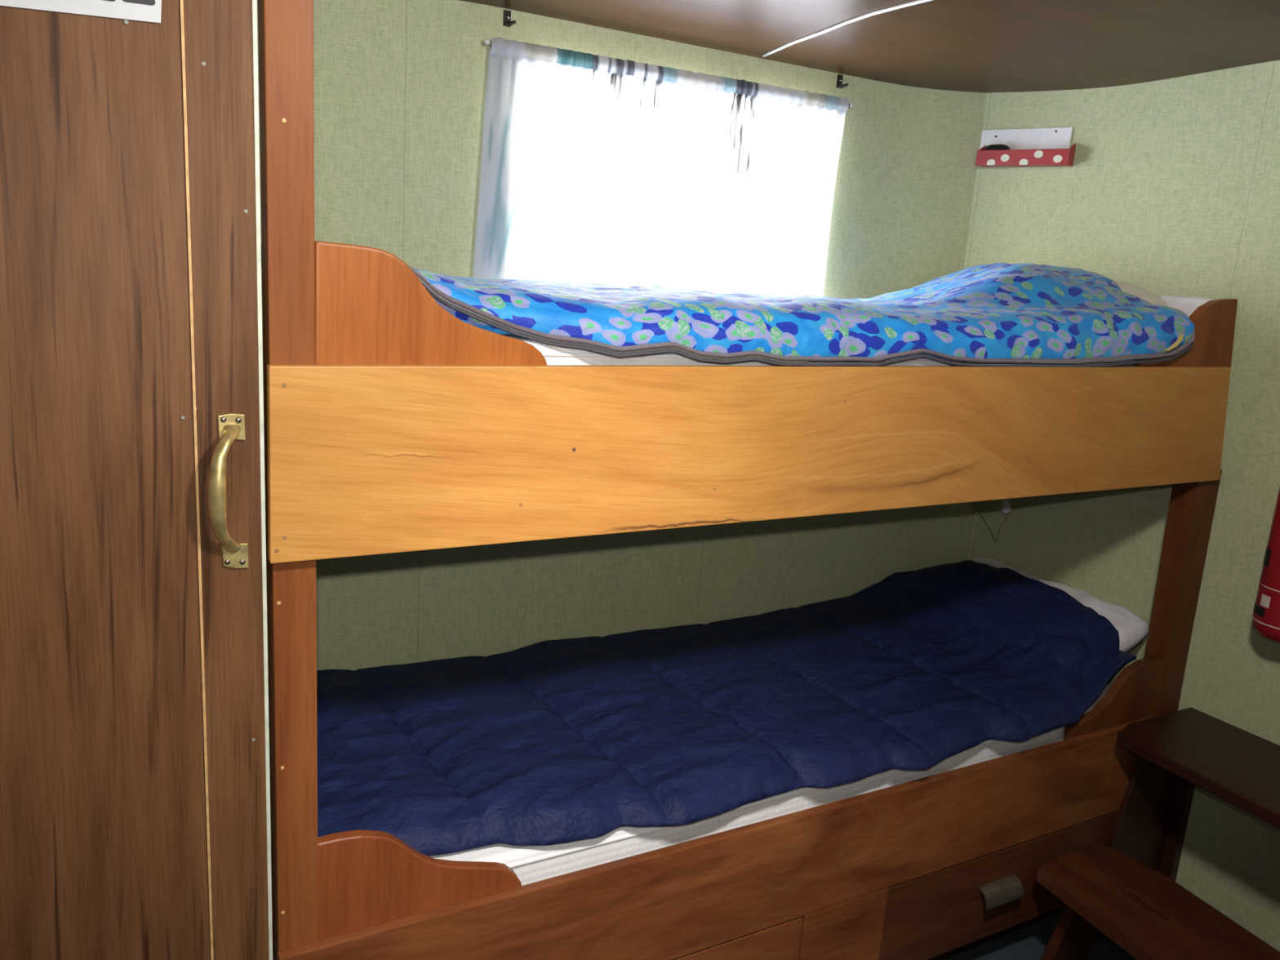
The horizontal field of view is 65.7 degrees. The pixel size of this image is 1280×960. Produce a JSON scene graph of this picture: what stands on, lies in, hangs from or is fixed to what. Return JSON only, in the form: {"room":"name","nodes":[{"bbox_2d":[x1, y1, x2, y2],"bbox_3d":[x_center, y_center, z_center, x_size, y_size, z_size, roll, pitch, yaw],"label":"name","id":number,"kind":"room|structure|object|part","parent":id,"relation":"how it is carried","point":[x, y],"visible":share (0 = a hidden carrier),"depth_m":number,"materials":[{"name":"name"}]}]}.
{"room":"ship interior","nodes":[
{"label":"ship interior","id":0,"kind":"room"},
{"bbox_2d":[257,0,986,675],"bbox_3d":[0.011,-0.054,2.405,2.080,2.030,0.240,-3,14,-29],"label":"wall","id":1,"kind":"structure","parent":0,"point":[400,86],"depth_m":2.20,"materials":[{"name":"green paint"}]},
{"bbox_2d":[502,9,515,26],"bbox_3d":[-0.266,-0.947,2.033,0.016,0.032,0.027,-8,17,-42],"label":"rod bracket","id":2,"kind":"object","parent":1,"relation":"attached to","point":[507,21],"visible":1,"depth_m":2.04,"materials":[{"name":"metal"}]},
{"bbox_3d":[-0.273,-0.949,2.040,0.016,0.031,0.003,-3,14,-29],"label":"plate","id":3,"kind":"part","parent":2,"relation":"part of","materials":[{"name":"metal"}]},
{"bbox_2d":[504,20,515,26],"bbox_3d":[-0.267,-0.936,2.033,0.027,0.012,0.012,10,14,25],"label":"hook","id":4,"kind":"object","parent":2,"relation":"on","point":[507,23],"depth_m":2.03,"materials":[{"name":"metal"}]},
{"bbox_2d":[484,39,853,107],"bbox_3d":[0.103,-0.911,2.248,0.969,0.016,0.034,-3,14,-29],"label":"curtain rod","id":5,"kind":"object","parent":1,"relation":"attached to","point":[486,42],"visible":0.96,"depth_m":2.00,"materials":[{"name":"silver metal"}]},
{"bbox_3d":[-0.309,-0.886,2.005,0.010,0.011,0.011,15,17,40],"label":"knob","id":6,"kind":"part","parent":5,"relation":"part of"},
{"bbox_2d":[472,36,848,296],"bbox_3d":[0.078,-0.667,2.285,0.963,0.529,0.025,-3,14,-29],"label":"curtain","id":7,"kind":"object","parent":5,"relation":"hanging from","point":[597,168],"visible":0.92,"depth_m":2.25,"materials":[{"name":"white fabric"}]},
{"bbox_2d":[835,74,848,88],"bbox_3d":[0.504,-0.991,2.465,0.016,0.032,0.027,-8,17,-42],"label":"rod bracket","id":8,"kind":"object","parent":1,"relation":"attached to","point":[839,79],"visible":1,"depth_m":2.47,"materials":[{"name":"metal"}]},
{"bbox_3d":[0.497,-0.993,2.472,0.016,0.031,0.003,-3,14,-29],"label":"plate","id":9,"kind":"part","parent":8,"relation":"part of","materials":[{"name":"metal"}]},
{"bbox_2d":[837,83,848,88],"bbox_3d":[0.504,-0.980,2.465,0.027,0.012,0.012,10,14,25],"label":"hook","id":10,"kind":"object","parent":8,"relation":"on","point":[839,85],"depth_m":2.46,"materials":[{"name":"metal"}]},
{"bbox_2d":[458,0,1279,92],"bbox_3d":[0.401,-0.625,0.504,3.260,0.110,3.460,-3,14,-29],"label":"ceiling","id":11,"kind":"structure","parent":0,"point":[971,46],"depth_m":2.01,"materials":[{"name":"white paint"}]},
{"bbox_2d":[762,0,933,57],"bbox_3d":[0.465,-0.884,1.894,0.071,0.006,0.930,-2,14,-26],"label":"trim","id":12,"kind":"structure","parent":11,"relation":"attached to","point":[917,2],"depth_m":1.94,"materials":[{"name":"white plastic"}]},
{"bbox_2d":[944,913,1136,959],"bbox_3d":[0.245,1.347,0.954,3.230,0.040,3.500,-3,14,-29],"label":"floor","id":13,"kind":"structure","parent":0,"point":[1030,942],"depth_m":2.28,"materials":[{"name":"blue carpet"}]},
{"bbox_2d":[257,0,1237,959],"bbox_3d":[0.228,0.074,2.072,2.027,1.953,0.866,-3,14,-29],"label":"bunk bed","id":14,"kind":"object","parent":13,"relation":"on","point":[394,422],"visible":0.88,"depth_m":1.52,"materials":[{"name":"brown wood"}]},
{"bbox_3d":[-0.447,0.150,1.274,0.053,1.843,0.045,-3,14,-29],"label":"post","id":15,"kind":"part","parent":14,"relation":"part of","materials":[{"name":"brown wood"}]},
{"bbox_2d":[268,684,1111,885],"bbox_3d":[0.196,0.560,2.135,1.855,0.168,0.650,-3,14,-29],"label":"mattress","id":16,"kind":"object","parent":14,"relation":"on","point":[531,864],"visible":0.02,"depth_m":1.71,"materials":[{"name":"white fabric"}]},
{"bbox_2d":[267,560,1137,855],"bbox_3d":[0.224,0.392,2.068,1.846,0.177,0.712,-3,14,-29],"label":"quilt","id":17,"kind":"object","parent":16,"relation":"on","point":[548,742],"visible":0.92,"depth_m":1.96,"materials":[{"name":"blue fabric"}]},
{"bbox_2d":[967,557,1149,652],"bbox_3d":[0.953,0.341,2.524,0.317,0.164,0.553,-3,14,-29],"label":"pillow","id":18,"kind":"object","parent":16,"relation":"on","point":[1132,629],"visible":0.2,"depth_m":2.38,"materials":[{"name":"white fabric"}]},
{"bbox_2d":[262,298,1136,458],"bbox_3d":[0.242,-0.185,2.031,1.900,0.251,0.758,-3,14,-29],"label":"mattress","id":19,"kind":"object","parent":14,"relation":"on","point":[553,355],"visible":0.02,"depth_m":1.46,"materials":[{"name":"white fabric"}]},
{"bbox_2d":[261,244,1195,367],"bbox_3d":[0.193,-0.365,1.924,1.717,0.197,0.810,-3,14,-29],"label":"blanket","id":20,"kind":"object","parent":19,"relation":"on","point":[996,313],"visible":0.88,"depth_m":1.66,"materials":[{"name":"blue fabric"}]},
{"bbox_2d":[1112,280,1168,306],"bbox_3d":[0.980,-0.410,2.349,0.308,0.148,0.423,-3,14,-29],"label":"pillow","id":21,"kind":"object","parent":19,"relation":"on","point":[1136,291],"visible":0.06,"depth_m":2.21,"materials":[{"name":"beige fabric"}]},
{"bbox_2d":[1160,295,1212,317],"bbox_3d":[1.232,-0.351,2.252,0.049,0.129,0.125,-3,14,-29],"label":"pillow","id":22,"kind":"object","parent":19,"relation":"on","point":[1187,304],"visible":0.16,"depth_m":2.22,"materials":[{"name":"white fabric"}]},
{"bbox_3d":[0.351,0.697,1.839,1.945,0.211,0.018,-3,14,-29],"label":"rail","id":23,"kind":"part","parent":14,"relation":"part of","materials":[{"name":"red wood"}]},
{"bbox_3d":[-0.068,0.925,1.665,0.816,0.206,0.029,-3,14,-29],"label":"drawer","id":24,"kind":"part","parent":14,"relation":"part of","materials":[{"name":"red wood"}]},
{"bbox_3d":[0.779,0.876,2.141,0.706,0.206,0.029,-3,14,-29],"label":"drawer","id":25,"kind":"part","parent":14,"relation":"part of","materials":[{"name":"red wood"}]},
{"bbox_3d":[0.763,0.869,2.094,0.110,0.035,0.031,-3,14,-29],"label":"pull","id":26,"kind":"part","parent":14,"relation":"part of","materials":[{"name":"metal"}]},
{"bbox_3d":[1.229,0.279,2.279,0.102,0.630,0.055,-3,14,-29],"label":"post","id":27,"kind":"part","parent":14,"relation":"part of","materials":[{"name":"brown wood"}]},
{"bbox_2d":[1035,843,1279,959],"bbox_3d":[1.051,1.014,1.946,0.250,0.285,0.591,-2,14,-23],"label":"bench","id":28,"kind":"object","parent":13,"relation":"on","point":[1144,912],"visible":1,"depth_m":2.00,"materials":[{"name":"red wood"}]},
{"bbox_3d":[0.966,0.974,2.179,0.151,0.251,0.072,-3,14,-29],"label":"leg","id":29,"kind":"part","parent":28,"relation":"part of","materials":[{"name":"red wood"}]},
{"bbox_2d":[1094,706,1279,942],"bbox_3d":[1.419,0.940,1.775,0.339,0.551,1.226,-3,14,-29],"label":"table","id":30,"kind":"object","parent":13,"relation":"on","point":[1179,751],"visible":0.67,"depth_m":2.17,"materials":[{"name":"brown wood"}]},
{"bbox_3d":[1.140,0.820,2.297,0.303,0.522,0.013,-3,14,-29],"label":"leg","id":31,"kind":"part","parent":30,"relation":"part of","materials":[{"name":"brown wood"}]},
{"bbox_3d":[1.436,0.686,1.718,0.338,0.028,1.226,-3,14,-29],"label":"seat","id":32,"kind":"part","parent":30,"relation":"part of","materials":[{"name":"brown wood"}]},
{"bbox_2d":[963,60,1279,951],"bbox_3d":[1.722,0.259,1.519,0.215,2.030,3.500,-3,14,-29],"label":"wall","id":33,"kind":"structure","parent":0,"point":[1171,187],"depth_m":2.28,"materials":[{"name":"green paint"}]},
{"bbox_2d":[966,501,980,559],"bbox_3d":[0.961,0.104,2.842,0.011,0.458,0.013,-3,14,-29],"label":"trim","id":34,"kind":"structure","parent":33,"relation":"attached to","point":[975,513],"depth_m":2.85,"materials":[{"name":"green fabric"}]},
{"bbox_2d":[976,498,1011,542],"bbox_3d":[0.973,0.085,2.673,0.130,0.178,0.100,9,13,21],"label":"reading lamp","id":35,"kind":"object","parent":33,"relation":"hanging from","point":[1006,507],"visible":0.66,"depth_m":2.62,"materials":[{"name":"metal"}]},
{"bbox_3d":[0.956,0.126,2.699,0.014,0.084,0.120,-1,13,-21],"label":"cord","id":36,"kind":"part","parent":35,"relation":"part of","materials":[{"name":"metal"}]},
{"bbox_3d":[0.971,0.065,2.630,0.025,0.050,0.028,-3,14,-29],"label":"lamp shade","id":37,"kind":"part","parent":35,"relation":"part of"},
{"bbox_2d":[975,127,1075,167],"bbox_3d":[0.984,-0.854,2.543,0.248,0.095,0.048,14,16,39],"label":"rack","id":38,"kind":"object","parent":33,"relation":"attached to","point":[1029,147],"visible":1,"depth_m":2.54,"materials":[{"name":"white paint"}]},
{"bbox_3d":[0.900,-0.856,2.616,0.005,0.056,0.037,14,16,39],"label":"panel","id":39,"kind":"part","parent":38,"relation":"part of","materials":[{"name":"red paint"}]},
{"bbox_2d":[984,144,1010,150],"bbox_3d":[0.933,-0.851,2.588,0.069,0.048,0.029,14,16,39],"label":"glasses case","id":40,"kind":"object","parent":38,"relation":"in","point":[992,147],"visible":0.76,"depth_m":2.58,"materials":[{"name":"black plastic"}]},
{"bbox_3d":[0.973,-0.823,2.530,0.236,0.038,0.005,14,16,39],"label":"panel","id":41,"kind":"part","parent":38,"relation":"part of","materials":[{"name":"red paint"}]},
{"bbox_3d":[0.985,-0.809,2.549,0.228,0.005,0.037,14,16,39],"label":"panel","id":42,"kind":"part","parent":38,"relation":"part of","materials":[{"name":"red paint"}]},
{"bbox_3d":[1.074,-0.812,2.471,0.005,0.056,0.037,14,16,39],"label":"panel","id":43,"kind":"part","parent":38,"relation":"part of","materials":[{"name":"red paint"}]},
{"bbox_2d":[1252,487,1279,642],"bbox_3d":[1.347,0.114,2.011,0.117,0.450,0.144,9,14,22],"label":"fire extinguisher","id":44,"kind":"object","parent":33,"relation":"attached to","point":[1266,611],"visible":1,"depth_m":2.03,"materials":[{"name":"red metal"}]},
{"bbox_3d":[-0.721,0.069,1.631,0.056,2.030,0.850,-3,14,-29],"label":"wall","id":45,"kind":"structure","parent":0,"visible":0},
{"bbox_2d":[0,0,272,959],"bbox_3d":[-0.796,0.224,1.038,0.772,1.935,0.078,-3,14,-29],"label":"door","id":46,"kind":"structure","parent":45,"relation":"in","point":[135,780],"depth_m":1.11,"materials":[{"name":"brown wood"}]},
{"bbox_2d":[0,0,161,23],"bbox_3d":[-0.589,-0.490,0.972,0.222,0.067,0.004,-3,14,-29],"label":"door sign","id":47,"kind":"object","parent":46,"relation":"attached to","point":[144,11],"visible":1,"depth_m":1.00,"materials":[{"name":"white paper"}]},
{"bbox_3d":[-0.479,0.014,1.145,0.022,0.154,0.048,5,13,6],"label":"handle","id":48,"kind":"part","parent":46,"relation":"part of","materials":[{"name":"gold metal"}]},
{"bbox_3d":[-0.473,-0.061,1.150,0.029,0.032,0.004,-3,14,-29],"label":"plate","id":49,"kind":"part","parent":46,"relation":"part of","materials":[{"name":"gold metal"}]},
{"bbox_3d":[-0.483,0.091,1.184,0.029,0.032,0.004,-3,14,-29],"label":"plate","id":50,"kind":"part","parent":46,"relation":"part of","materials":[{"name":"gold metal"}]}
]}

